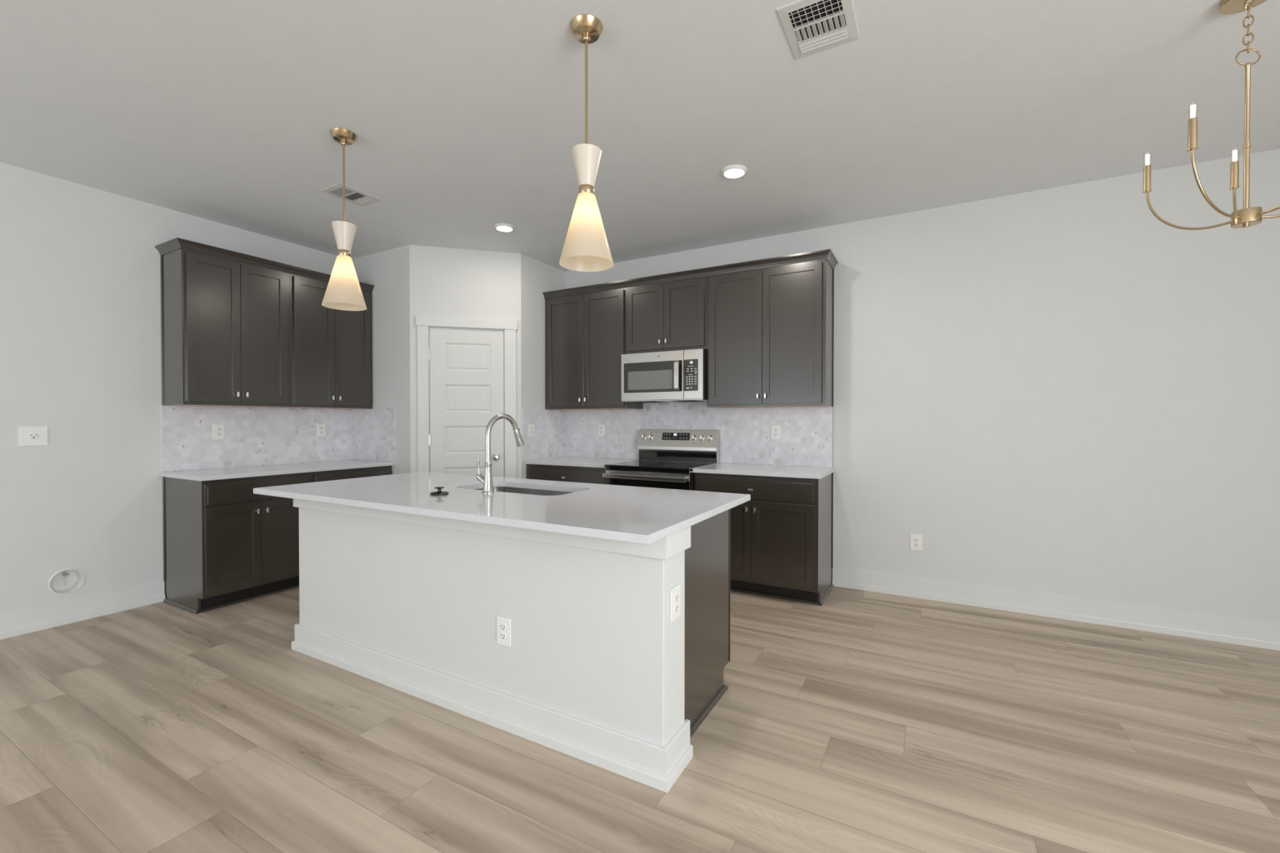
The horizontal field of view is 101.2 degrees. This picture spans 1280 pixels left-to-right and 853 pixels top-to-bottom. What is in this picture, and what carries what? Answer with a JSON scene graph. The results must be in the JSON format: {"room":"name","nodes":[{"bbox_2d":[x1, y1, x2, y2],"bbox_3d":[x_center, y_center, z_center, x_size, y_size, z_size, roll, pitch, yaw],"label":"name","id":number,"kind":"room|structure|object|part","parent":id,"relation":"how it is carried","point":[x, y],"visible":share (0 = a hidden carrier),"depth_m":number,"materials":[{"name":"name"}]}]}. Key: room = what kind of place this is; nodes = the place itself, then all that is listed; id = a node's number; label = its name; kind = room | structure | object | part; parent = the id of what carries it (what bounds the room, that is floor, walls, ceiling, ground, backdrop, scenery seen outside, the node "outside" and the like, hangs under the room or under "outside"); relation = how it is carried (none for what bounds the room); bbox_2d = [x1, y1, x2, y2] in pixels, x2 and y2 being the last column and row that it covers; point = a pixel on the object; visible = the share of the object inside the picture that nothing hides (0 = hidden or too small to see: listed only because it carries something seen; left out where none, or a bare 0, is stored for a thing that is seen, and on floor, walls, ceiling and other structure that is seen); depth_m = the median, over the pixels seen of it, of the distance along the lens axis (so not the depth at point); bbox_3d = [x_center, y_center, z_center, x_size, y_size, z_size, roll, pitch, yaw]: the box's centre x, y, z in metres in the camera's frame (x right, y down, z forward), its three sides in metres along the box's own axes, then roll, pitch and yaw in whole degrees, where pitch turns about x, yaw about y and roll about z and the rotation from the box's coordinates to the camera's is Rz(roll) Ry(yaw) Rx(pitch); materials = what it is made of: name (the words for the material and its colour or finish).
{"room":"kitchen","nodes":[
{"label":"kitchen","id":0,"kind":"room"},
{"bbox_2d":[0,161,337,615],"bbox_3d":[-4.340,-0.142,2.131,0.120,2.790,9.320,0,1,29],"label":"wall","id":1,"kind":"structure","parent":0,"point":[80,281],"depth_m":3.38,"materials":[{"name":"white paint"}]},
{"bbox_2d":[18,426,48,446],"bbox_3d":[-3.679,0.058,3.187,0.010,0.118,0.118,0,1,29],"label":"wall outlet","id":2,"kind":"object","parent":1,"relation":"attached to","point":[28,435],"visible":1,"depth_m":3.19,"materials":[{"name":"white plastic"}]},
{"bbox_2d":[28,432,39,439],"bbox_3d":[-3.677,0.058,3.187,0.005,0.043,0.043,0,1,29],"label":"receptacle","id":3,"kind":"object","parent":2,"relation":"attached to","point":[32,436],"depth_m":3.19,"materials":[{"name":"white plastic"}]},
{"bbox_2d":[47,568,85,595],"bbox_3d":[-3.650,0.979,3.335,0.082,0.170,0.170,0,1,29],"label":"water supply box","id":4,"kind":"object","parent":1,"relation":"attached to","point":[66,581],"visible":0.94,"depth_m":3.35,"materials":[{"name":"white plastic"}]},
{"bbox_2d":[0,581,165,639],"bbox_3d":[-4.957,1.198,0.882,0.028,0.137,6.513,0,1,29],"label":"baseboard","id":5,"kind":"structure","parent":1,"relation":"attached to","point":[34,620],"depth_m":3.35,"materials":[{"name":"white paint"}]},
{"bbox_2d":[160,248,289,407],"bbox_3d":[-3.060,-0.688,3.926,0.364,1.070,0.690,0,1,29],"label":"upper cabinet","id":6,"kind":"object","parent":1,"relation":"attached to","point":[225,322],"visible":1,"depth_m":3.75,"materials":[{"name":"brown paint"}]},
{"bbox_3d":[-3.376,-0.680,3.711,0.021,1.058,0.006,0,1,29],"label":"scribe moulding","id":7,"kind":"part","parent":6,"relation":"part of","materials":[{"name":"brown paint"}]},
{"bbox_3d":[-3.011,-0.683,3.716,0.020,1.016,0.318,0,1,29],"label":"door","id":8,"kind":"part","parent":6,"relation":"part of","materials":[{"name":"brown paint"}]},
{"bbox_3d":[-3.083,-0.160,3.948,0.287,0.014,0.652,0,1,29],"label":"panel","id":9,"kind":"part","parent":6,"relation":"part of","materials":[{"name":"brown wood"}]},
{"bbox_3d":[-2.855,-0.686,3.996,0.020,1.016,0.318,0,1,29],"label":"door","id":10,"kind":"part","parent":6,"relation":"part of","materials":[{"name":"brown paint"}]},
{"bbox_2d":[161,405,351,471],"bbox_3d":[-3.044,0.080,4.327,0.010,0.472,1.391,0,1,29],"label":"backsplash","id":11,"kind":"structure","parent":1,"relation":"attached to","point":[254,436],"depth_m":4.20,"materials":[{"name":"stone"}]},
{"bbox_2d":[212,424,224,439],"bbox_3d":[-3.213,0.041,4.007,0.008,0.118,0.078,0,1,29],"label":"wall outlet","id":12,"kind":"object","parent":11,"relation":"attached to","point":[218,430],"visible":1,"depth_m":4.00,"materials":[{"name":"white plastic"}]},
{"bbox_2d":[316,423,325,437],"bbox_3d":[-2.839,0.036,4.680,0.008,0.118,0.078,0,1,29],"label":"wall outlet","id":13,"kind":"object","parent":11,"relation":"attached to","point":[321,428],"visible":1,"depth_m":4.67,"materials":[{"name":"white plastic"}]},
{"bbox_2d":[154,237,374,292],"bbox_3d":[-2.901,-1.242,4.216,0.354,0.056,1.422,0,1,29],"label":"crown molding","id":14,"kind":"structure","parent":1,"relation":"attached to","point":[172,245],"depth_m":3.85,"materials":[{"name":"brown paint"}]},
{"bbox_2d":[284,273,372,408],"bbox_3d":[-2.722,-0.694,4.534,0.364,1.070,0.700,0,1,29],"label":"upper cabinet","id":15,"kind":"object","parent":1,"relation":"attached to","point":[331,349],"visible":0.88,"depth_m":4.41,"materials":[{"name":"brown paint"}]},
{"bbox_3d":[-2.675,-0.689,4.321,0.020,1.016,0.322,0,1,29],"label":"door","id":16,"kind":"part","parent":15,"relation":"part of","materials":[{"name":"brown paint"}]},
{"bbox_3d":[-2.746,-0.167,4.553,0.287,0.014,0.668,0,1,29],"label":"panel","id":17,"kind":"part","parent":15,"relation":"part of","materials":[{"name":"brown wood"}]},
{"bbox_3d":[-2.517,-0.692,4.605,0.020,1.016,0.322,0,1,29],"label":"door","id":18,"kind":"part","parent":15,"relation":"part of","materials":[{"name":"brown paint"}]},
{"bbox_2d":[351,244,410,474],"bbox_3d":[-2.317,-0.169,4.786,0.834,2.790,0.120,0,1,29],"label":"wall","id":19,"kind":"structure","parent":0,"point":[388,271],"depth_m":4.63,"materials":[{"name":"white paint"}]},
{"bbox_2d":[351,408,395,462],"bbox_3d":[-2.431,0.075,4.777,0.630,0.472,0.010,0,1,29],"label":"backsplash","id":20,"kind":"structure","parent":19,"relation":"attached to","point":[373,431],"depth_m":4.76,"materials":[{"name":"stone"}]},
{"bbox_2d":[409,244,521,478],"bbox_3d":[-1.544,-0.168,4.705,0.934,2.790,0.120,0,1,-14],"label":"wall","id":21,"kind":"structure","parent":0,"point":[445,282],"depth_m":4.62,"materials":[{"name":"white paint"}]},
{"bbox_2d":[428,327,503,477],"bbox_3d":[-1.527,0.178,4.634,0.632,2.082,0.102,0,1,-14],"label":"door","id":22,"kind":"structure","parent":21,"relation":"in","point":[466,366],"depth_m":4.64,"materials":[{"name":"white paint"}]},
{"bbox_3d":[-1.284,0.277,4.679,0.062,0.062,0.066,0,1,-14],"label":"knob","id":23,"kind":"part","parent":22,"relation":"part of","materials":[{"name":"silver metal"}]},
{"bbox_2d":[415,315,517,478],"bbox_3d":[-1.533,0.133,4.698,0.855,2.187,0.144,0,1,-14],"label":"trim","id":24,"kind":"structure","parent":21,"relation":"attached to","point":[423,322],"depth_m":4.60,"materials":[{"name":"white paint"}]},
{"bbox_2d":[291,498,693,793],"bbox_3d":[-0.874,0.808,2.461,2.338,0.883,0.221,0,1,29],"label":"kitchen island","id":25,"kind":"structure","parent":0,"point":[592,671],"depth_m":2.16,"materials":[{"name":"white paint"}]},
{"bbox_3d":[-0.874,1.181,2.465,2.338,0.137,0.221,0,1,29],"label":"baseboard","id":26,"kind":"part","parent":25,"relation":"part of","materials":[{"name":"white paint"}]},
{"bbox_2d":[496,615,511,647],"bbox_3d":[-0.569,0.856,2.192,0.078,0.118,0.008,0,1,29],"label":"wall outlet","id":27,"kind":"object","parent":25,"relation":"attached to","point":[503,624],"visible":1,"depth_m":2.19,"materials":[{"name":"white plastic"}]},
{"bbox_2d":[499,623,506,631],"bbox_3d":[-0.570,0.836,2.191,0.033,0.027,0.004,0,1,29],"label":"receptacle","id":28,"kind":"object","parent":27,"relation":"attached to","point":[502,626],"depth_m":2.19,"materials":[{"name":"white plastic"}]},
{"bbox_2d":[500,632,506,639],"bbox_3d":[-0.570,0.875,2.191,0.033,0.027,0.004,0,1,29],"label":"receptacle","id":29,"kind":"object","parent":27,"relation":"attached to","point":[503,635],"depth_m":2.19,"materials":[{"name":"white plastic"}]},
{"bbox_2d":[670,584,679,622],"bbox_3d":[0.130,0.642,1.908,0.008,0.118,0.078,0,1,29],"label":"wall outlet","id":30,"kind":"object","parent":25,"relation":"attached to","point":[675,592],"visible":1,"depth_m":1.90,"materials":[{"name":"white plastic"}]},
{"bbox_2d":[674,593,678,602],"bbox_3d":[0.132,0.622,1.907,0.004,0.027,0.033,0,1,29],"label":"receptacle","id":31,"kind":"object","parent":30,"relation":"attached to","point":[676,595],"depth_m":1.90,"materials":[{"name":"white plastic"}]},
{"bbox_2d":[674,604,678,613],"bbox_3d":[0.132,0.661,1.907,0.004,0.027,0.033,0,1,29],"label":"receptacle","id":32,"kind":"object","parent":30,"relation":"attached to","point":[676,606],"depth_m":1.90,"materials":[{"name":"white plastic"}]},
{"bbox_2d":[520,253,564,479],"bbox_3d":[-0.970,-0.172,5.077,0.120,2.790,0.655,0,1,29],"label":"wall","id":33,"kind":"structure","parent":0,"point":[537,277],"depth_m":4.91,"materials":[{"name":"white paint"}]},
{"bbox_2d":[522,408,565,460],"bbox_3d":[-0.912,0.072,5.049,0.010,0.472,0.630,0,1,29],"label":"backsplash","id":34,"kind":"structure","parent":33,"relation":"attached to","point":[548,441],"depth_m":5.03,"materials":[{"name":"stone"}]},
{"bbox_2d":[528,424,534,436],"bbox_3d":[-1.004,0.037,4.865,0.008,0.118,0.078,0,1,29],"label":"wall outlet","id":35,"kind":"object","parent":34,"relation":"attached to","point":[531,427],"visible":1,"depth_m":4.86,"materials":[{"name":"white plastic"}]},
{"bbox_2d":[0,0,1279,271],"bbox_3d":[-0.733,-1.565,0.042,8.440,0.100,9.440,0,1,29],"label":"ceiling","id":36,"kind":"structure","parent":0,"point":[467,117],"depth_m":2.53,"materials":[{"name":"white paint"}]},
{"bbox_2d":[321,127,366,311],"bbox_3d":[-1.563,-1.088,2.776,0.210,0.909,0.210,0,1,29],"label":"pendant light","id":37,"kind":"object","parent":36,"relation":"hanging from","point":[343,291],"visible":1,"depth_m":2.74,"materials":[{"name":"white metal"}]},
{"bbox_3d":[-1.563,-0.998,2.777,0.117,0.138,0.117,0,1,29],"label":"lamp shade","id":38,"kind":"part","parent":37,"relation":"part of","materials":[{"name":"beige glass"}]},
{"bbox_3d":[-1.563,-1.213,2.775,0.011,0.560,0.011,0,1,29],"label":"rod","id":39,"kind":"part","parent":37,"relation":"part of","materials":[{"name":"gold metal"}]},
{"bbox_3d":[-1.563,-0.766,2.780,0.210,0.264,0.210,0,1,29],"label":"lamp shade","id":40,"kind":"part","parent":37,"relation":"part of","materials":[{"name":"white glass"}]},
{"bbox_2d":[320,182,382,206],"bbox_3d":[-1.929,-1.546,3.518,0.228,0.010,0.290,0,1,29],"label":"ceiling vent","id":41,"kind":"object","parent":36,"relation":"in","point":[353,195],"visible":0.95,"depth_m":3.51,"materials":[{"name":"white metal"}]},
{"bbox_2d":[493,222,515,231],"bbox_3d":[-1.056,-1.547,4.095,0.155,0.018,0.155,0,1,29],"label":"recessed light","id":42,"kind":"object","parent":36,"relation":"in","point":[503,227],"visible":1,"depth_m":4.06,"materials":[{"name":"white plastic"}]},
{"bbox_2d":[559,13,613,271],"bbox_3d":[-0.206,-1.081,2.020,0.210,0.909,0.210,0,1,29],"label":"pendant light","id":43,"kind":"object","parent":36,"relation":"hanging from","point":[586,248],"visible":1,"depth_m":1.98,"materials":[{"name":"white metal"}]},
{"bbox_3d":[-0.206,-0.990,2.021,0.117,0.138,0.117,0,1,29],"label":"lamp shade","id":44,"kind":"part","parent":43,"relation":"part of","materials":[{"name":"beige glass"}]},
{"bbox_3d":[-0.206,-1.206,2.019,0.011,0.560,0.011,0,1,29],"label":"rod","id":45,"kind":"part","parent":43,"relation":"part of","materials":[{"name":"gold metal"}]},
{"bbox_3d":[-0.206,-0.758,2.024,0.210,0.264,0.210,0,1,29],"label":"lamp shade","id":46,"kind":"part","parent":43,"relation":"part of","materials":[{"name":"white glass"}]},
{"bbox_2d":[721,164,746,177],"bbox_3d":[0.570,-1.538,3.178,0.155,0.018,0.155,0,1,29],"label":"recessed light","id":47,"kind":"object","parent":36,"relation":"in","point":[732,171],"visible":1,"depth_m":3.15,"materials":[{"name":"white plastic"}]},
{"bbox_2d":[775,0,859,59],"bbox_3d":[0.683,-1.530,2.002,0.253,0.010,0.307,0,1,29],"label":"ceiling vent","id":48,"kind":"object","parent":36,"relation":"in","point":[810,27],"visible":1,"depth_m":2.00,"materials":[{"name":"white metal"}]},
{"bbox_2d":[1142,0,1279,230],"bbox_3d":[2.195,-1.122,1.875,0.520,0.824,0.569,0,1,29],"label":"chandelier","id":49,"kind":"object","parent":36,"relation":"hanging from","point":[1248,216],"visible":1,"depth_m":1.86,"materials":[{"name":"gold metal"}]},
{"bbox_3d":[2.097,-0.843,2.012,0.009,0.213,0.252,0,1,-23],"label":"arm","id":50,"kind":"part","parent":49,"relation":"part of","materials":[{"name":"gold metal"}]},
{"bbox_3d":[2.006,-0.841,1.827,0.187,0.213,0.184,0,1,29],"label":"arm","id":51,"kind":"part","parent":49,"relation":"part of","materials":[{"name":"gold metal"}]},
{"bbox_3d":[2.274,-0.843,1.993,0.009,0.213,0.281,1,1,43],"label":"arm","id":52,"kind":"part","parent":49,"relation":"part of","materials":[{"name":"gold metal"}]},
{"bbox_3d":[2.158,-1.026,1.867,0.019,0.525,0.019,0,1,29],"label":"stem","id":53,"kind":"part","parent":49,"relation":"part of","materials":[{"name":"gold metal"}]},
{"bbox_3d":[2.160,-0.840,1.710,0.009,0.213,0.258,0,1,-1],"label":"arm","id":54,"kind":"part","parent":49,"relation":"part of","materials":[{"name":"gold metal"}]},
{"bbox_3d":[2.311,-0.842,1.828,0.258,0.213,0.009,0,1,15],"label":"arm","id":55,"kind":"part","parent":49,"relation":"part of","materials":[{"name":"gold metal"}]},
{"bbox_2d":[0,586,1279,852],"bbox_3d":[-0.733,1.305,0.071,8.200,0.060,9.200,0,1,29],"label":"floor","id":56,"kind":"structure","parent":0,"point":[858,721],"depth_m":2.04,"materials":[{"name":"brown wood"}]},
{"bbox_2d":[162,472,309,613],"bbox_3d":[-2.947,0.794,3.873,0.629,0.884,0.700,0,1,29],"label":"base cabinet","id":57,"kind":"object","parent":56,"relation":"on","point":[225,544],"visible":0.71,"depth_m":3.64,"materials":[{"name":"brown paint"}]},
{"bbox_3d":[-3.376,0.725,3.725,0.021,0.744,0.006,0,1,29],"label":"scribe moulding","id":58,"kind":"part","parent":57,"relation":"part of","materials":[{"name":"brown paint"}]},
{"bbox_3d":[-3.126,0.796,3.599,0.582,0.884,0.016,0,1,29],"label":"panel","id":59,"kind":"part","parent":57,"relation":"part of","materials":[{"name":"brown paint"}]},
{"bbox_3d":[-2.979,1.226,3.895,0.498,0.019,0.699,0,1,29],"label":"shoe moulding","id":60,"kind":"part","parent":57,"relation":"part of","materials":[{"name":"brown paint"}]},
{"bbox_3d":[-2.780,0.829,3.601,0.020,0.575,0.326,0,1,29],"label":"door","id":61,"kind":"part","parent":57,"relation":"part of","materials":[{"name":"brown paint"}]},
{"bbox_3d":[-2.700,0.454,3.741,0.020,0.148,0.655,0,1,29],"label":"drawer","id":62,"kind":"part","parent":57,"relation":"part of","materials":[{"name":"brown paint"}]},
{"bbox_2d":[160,459,393,481],"bbox_3d":[-2.785,0.333,4.177,0.612,0.030,1.406,0,1,29],"label":"countertop","id":63,"kind":"structure","parent":57,"relation":"on","point":[210,474],"depth_m":3.94,"materials":[{"name":"white stone"}]},
{"bbox_3d":[-2.620,0.826,3.889,0.020,0.575,0.326,0,1,29],"label":"door","id":64,"kind":"part","parent":57,"relation":"part of","materials":[{"name":"brown paint"}]},
{"bbox_2d":[309,465,391,482],"bbox_3d":[-2.606,0.787,4.485,0.629,0.884,0.700,0,1,29],"label":"base cabinet","id":65,"kind":"object","parent":56,"relation":"on","point":[322,476],"visible":0.06,"depth_m":4.30,"materials":[{"name":"brown paint"}]},
{"bbox_2d":[526,463,607,484],"bbox_3d":[-0.518,0.783,4.849,0.897,0.884,0.629,0,1,29],"label":"base cabinet","id":66,"kind":"object","parent":56,"relation":"on","point":[538,472],"visible":0.2,"depth_m":4.59,"materials":[{"name":"brown paint"}]},
{"bbox_2d":[524,456,638,467],"bbox_3d":[-0.514,0.326,4.852,0.899,0.030,0.612,0,1,29],"label":"countertop","id":67,"kind":"structure","parent":66,"relation":"on","point":[562,461],"depth_m":4.71,"materials":[{"name":"white stone"}]},
{"bbox_2d":[602,429,719,490],"bbox_3d":[0.187,0.631,4.402,0.760,1.198,0.703,0,1,29],"label":"range","id":68,"kind":"object","parent":56,"relation":"on","point":[667,458],"visible":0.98,"depth_m":4.48,"materials":[{"name":"silver metal"}]},
{"bbox_3d":[0.030,0.399,4.118,0.740,0.038,0.058,0,1,29],"label":"handle","id":69,"kind":"part","parent":68,"relation":"part of","materials":[{"name":"silver metal"}]},
{"bbox_3d":[0.044,0.388,4.142,0.752,0.054,0.005,0,1,29],"label":"door trim","id":70,"kind":"part","parent":68,"relation":"part of","materials":[{"name":"silver metal"}]},
{"bbox_3d":[0.052,0.685,4.161,0.754,0.645,0.033,0,1,29],"label":"oven door","id":71,"kind":"part","parent":68,"relation":"part of","materials":[{"name":"black glass"}]},
{"bbox_2d":[604,460,715,474],"bbox_3d":[0.183,0.333,4.393,0.760,0.040,0.589,0,1,29],"label":"cooktop","id":72,"kind":"object","parent":68,"relation":"in","point":[635,467],"depth_m":4.23,"materials":[{"name":"black glass"}]},
{"bbox_3d":[0.319,0.263,4.637,0.752,0.092,0.009,0,1,29],"label":"riser panel","id":73,"kind":"part","parent":68,"relation":"part of","materials":[{"name":"black glass"}]},
{"bbox_3d":[0.462,0.099,4.552,0.051,0.050,0.034,0,1,29],"label":"control knob","id":74,"kind":"part","parent":68,"relation":"part of","materials":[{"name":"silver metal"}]},
{"bbox_3d":[0.525,0.099,4.516,0.051,0.050,0.034,0,1,29],"label":"control knob","id":75,"kind":"part","parent":68,"relation":"part of","materials":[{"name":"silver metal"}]},
{"bbox_3d":[0.513,0.333,4.207,0.004,0.038,0.582,0,1,29],"label":"trim","id":76,"kind":"part","parent":68,"relation":"part of","materials":[{"name":"silver metal"}]},
{"bbox_3d":[0.591,0.100,4.480,0.051,0.050,0.034,0,1,29],"label":"control knob","id":77,"kind":"part","parent":68,"relation":"part of","materials":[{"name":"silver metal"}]},
{"bbox_2d":[684,509,730,738],"bbox_3d":[-0.670,0.805,2.829,2.226,0.883,0.644,0,1,29],"label":"base cabinet","id":78,"kind":"object","parent":56,"relation":"on","point":[708,558],"visible":0.08,"depth_m":2.30,"materials":[{"name":"brown paint"}]},
{"bbox_2d":[253,471,750,545],"bbox_3d":[-0.769,0.348,2.710,2.413,0.030,1.068,0,1,29],"label":"countertop","id":79,"kind":"structure","parent":78,"relation":"on","point":[647,516],"depth_m":2.36,"materials":[{"name":"white stone"}]},
{"bbox_2d":[430,486,448,495],"bbox_3d":[-0.987,0.316,2.586,0.086,0.036,0.086,0,1,29],"label":"stopper","id":80,"kind":"object","parent":79,"relation":"on","point":[439,492],"visible":1,"depth_m":2.57,"materials":[{"name":"black plastic"}]},
{"bbox_2d":[475,413,524,493],"bbox_3d":[-0.723,0.132,2.751,0.095,0.402,0.290,0,1,29],"label":"kitchen faucet","id":81,"kind":"object","parent":79,"relation":"on","point":[486,480],"visible":1,"depth_m":2.64,"materials":[{"name":"silver metal"}]},
{"bbox_3d":[-0.819,0.208,2.659,0.015,0.076,0.015,0,1,-27],"label":"lever","id":82,"kind":"part","parent":81,"relation":"part of","materials":[{"name":"silver metal"}]},
{"bbox_3d":[-0.716,0.057,2.728,0.028,0.252,0.226,0,1,29],"label":"spout","id":83,"kind":"part","parent":81,"relation":"part of","materials":[{"name":"silver metal"}]},
{"bbox_2d":[474,486,573,495],"bbox_3d":[-0.638,0.467,2.844,0.744,0.209,0.386,0,1,29],"label":"undermount sink","id":84,"kind":"object","parent":79,"relation":"in","point":[502,489],"visible":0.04,"depth_m":3.04,"materials":[{"name":"metal"}]},
{"bbox_3d":[-0.687,1.237,2.802,2.226,0.019,0.550,0,1,29],"label":"shoe moulding","id":85,"kind":"part","parent":78,"relation":"part of","materials":[{"name":"brown paint"}]},
{"bbox_2d":[693,472,833,605],"bbox_3d":[0.951,0.792,4.032,0.932,0.884,0.629,0,1,29],"label":"base cabinet","id":86,"kind":"object","parent":56,"relation":"on","point":[782,538],"visible":0.81,"depth_m":3.73,"materials":[{"name":"brown paint"}]},
{"bbox_3d":[0.613,0.826,3.903,0.438,0.575,0.020,0,1,29],"label":"door","id":87,"kind":"part","parent":86,"relation":"part of","materials":[{"name":"brown paint"}]},
{"bbox_3d":[0.805,0.453,3.792,0.878,0.148,0.020,0,1,29],"label":"drawer","id":88,"kind":"part","parent":86,"relation":"part of","materials":[{"name":"brown paint"}]},
{"bbox_2d":[692,462,835,479],"bbox_3d":[0.957,0.335,4.034,0.937,0.030,0.612,0,1,29],"label":"countertop","id":89,"kind":"structure","parent":86,"relation":"on","point":[784,471],"depth_m":3.90,"materials":[{"name":"white stone"}]},
{"bbox_3d":[0.970,1.224,4.069,0.931,0.019,0.498,0,1,29],"label":"shoe moulding","id":90,"kind":"part","parent":86,"relation":"part of","materials":[{"name":"brown paint"}]},
{"bbox_3d":[0.998,0.828,3.689,0.438,0.575,0.020,0,1,29],"label":"door","id":91,"kind":"part","parent":86,"relation":"part of","materials":[{"name":"brown paint"}]},
{"bbox_3d":[1.349,0.794,3.838,0.016,0.884,0.582,0,1,29],"label":"panel","id":92,"kind":"part","parent":86,"relation":"part of","materials":[{"name":"brown paint"}]},
{"bbox_3d":[1.495,0.721,4.077,0.006,0.744,0.021,0,1,29],"label":"scribe moulding","id":93,"kind":"part","parent":86,"relation":"part of","materials":[{"name":"brown paint"}]},
{"bbox_2d":[503,148,1279,624],"bbox_3d":[1.584,-0.162,4.100,8.320,2.790,0.120,0,1,29],"label":"wall","id":94,"kind":"structure","parent":0,"point":[1073,391],"depth_m":3.39,"materials":[{"name":"white paint"}]},
{"bbox_2d":[545,287,643,409],"bbox_3d":[-0.452,-0.699,4.949,0.901,1.070,0.364,0,1,29],"label":"upper cabinet","id":95,"kind":"object","parent":94,"relation":"attached to","point":[585,334],"visible":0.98,"depth_m":4.79,"materials":[{"name":"brown paint"}]},
{"bbox_3d":[-0.702,-0.696,4.922,0.424,1.016,0.020,0,1,29],"label":"door","id":96,"kind":"part","parent":95,"relation":"part of","materials":[{"name":"brown paint"}]},
{"bbox_3d":[-0.439,-0.171,4.978,0.869,0.014,0.287,0,1,29],"label":"panel","id":97,"kind":"part","parent":95,"relation":"part of","materials":[{"name":"brown wood"}]},
{"bbox_3d":[-0.328,-0.694,4.714,0.424,1.016,0.020,0,1,29],"label":"door","id":98,"kind":"part","parent":95,"relation":"part of","materials":[{"name":"brown paint"}]},
{"bbox_2d":[626,275,706,354],"bbox_3d":[0.274,-0.930,4.542,0.760,0.600,0.364,0,1,29],"label":"upper cabinet","id":99,"kind":"object","parent":94,"relation":"attached to","point":[672,315],"visible":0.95,"depth_m":4.39,"materials":[{"name":"brown paint"}]},
{"bbox_3d":[0.043,-0.928,4.505,0.360,0.543,0.020,0,1,29],"label":"door","id":100,"kind":"part","parent":99,"relation":"part of","materials":[{"name":"brown paint"}]},
{"bbox_2d":[621,348,706,403],"bbox_3d":[0.252,-0.419,4.510,0.759,0.412,0.430,0,1,29],"label":"microwave","id":101,"kind":"object","parent":99,"relation":"attached to","point":[674,375],"visible":0.98,"depth_m":4.34,"materials":[{"name":"silver metal"}]},
{"bbox_3d":[0.101,-0.422,4.413,0.589,0.402,0.031,0,1,29],"label":"door","id":102,"kind":"part","parent":101,"relation":"part of","materials":[{"name":"silver metal"}]},
{"bbox_3d":[0.262,-0.221,4.529,0.753,0.012,0.375,0,1,29],"label":"plate","id":103,"kind":"part","parent":101,"relation":"part of","materials":[{"name":"silver metal"}]},
{"bbox_3d":[0.300,-0.414,4.261,0.040,0.247,0.043,0,1,29],"label":"handle","id":104,"kind":"part","parent":101,"relation":"part of","materials":[{"name":"silver metal"}]},
{"bbox_3d":[0.361,-0.926,4.328,0.360,0.543,0.020,0,1,29],"label":"door","id":105,"kind":"part","parent":99,"relation":"part of","materials":[{"name":"brown paint"}]},
{"bbox_2d":[542,248,838,298],"bbox_3d":[0.299,-1.246,4.531,2.617,0.056,0.354,0,1,29],"label":"crown molding","id":106,"kind":"structure","parent":94,"relation":"attached to","point":[828,254],"depth_m":4.23,"materials":[{"name":"brown paint"}]},
{"bbox_2d":[565,402,832,467],"bbox_3d":[0.367,0.049,4.704,2.582,0.526,0.010,0,1,29],"label":"backsplash","id":107,"kind":"structure","parent":94,"relation":"attached to","point":[806,439],"depth_m":4.50,"materials":[{"name":"stone"}]},
{"bbox_2d":[598,424,604,436],"bbox_3d":[-0.375,0.036,5.107,0.078,0.118,0.008,0,1,29],"label":"wall outlet","id":108,"kind":"object","parent":107,"relation":"attached to","point":[601,427],"visible":1,"depth_m":5.10,"materials":[{"name":"white plastic"}]},
{"bbox_2d":[770,425,780,439],"bbox_3d":[1.107,0.046,4.283,0.078,0.118,0.008,0,1,29],"label":"wall outlet","id":109,"kind":"object","parent":107,"relation":"attached to","point":[775,429],"visible":1,"depth_m":4.28,"materials":[{"name":"white plastic"}]},
{"bbox_2d":[706,258,834,408],"bbox_3d":[1.010,-0.690,4.136,0.924,1.070,0.364,0,1,29],"label":"upper cabinet","id":110,"kind":"object","parent":94,"relation":"attached to","point":[771,330],"visible":1,"depth_m":3.98,"materials":[{"name":"brown paint"}]},
{"bbox_3d":[0.745,-0.686,4.117,0.434,1.019,0.020,0,1,29],"label":"door","id":111,"kind":"part","parent":110,"relation":"part of","materials":[{"name":"brown paint"}]},
{"bbox_3d":[1.021,-0.163,4.167,0.886,0.014,0.287,0,1,29],"label":"panel","id":112,"kind":"part","parent":110,"relation":"part of","materials":[{"name":"brown wood"}]},
{"bbox_3d":[1.126,-0.684,3.905,0.434,1.019,0.020,0,1,29],"label":"door","id":113,"kind":"part","parent":110,"relation":"part of","materials":[{"name":"brown paint"}]},
{"bbox_3d":[1.495,-0.683,4.062,0.006,1.058,0.021,0,1,29],"label":"scribe moulding","id":114,"kind":"part","parent":110,"relation":"part of","materials":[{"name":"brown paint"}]},
{"bbox_2d":[910,533,922,551],"bbox_3d":[2.001,0.840,3.805,0.078,0.118,0.008,0,1,29],"label":"wall outlet","id":115,"kind":"object","parent":94,"relation":"attached to","point":[916,540],"visible":1,"depth_m":3.80,"materials":[{"name":"white plastic"}]},
{"bbox_2d":[831,567,1279,650],"bbox_3d":[3.287,1.175,3.083,4.101,0.137,0.028,0,1,29],"label":"baseboard","id":116,"kind":"structure","parent":94,"relation":"attached to","point":[1228,630],"depth_m":3.36,"materials":[{"name":"white paint"}]}
]}

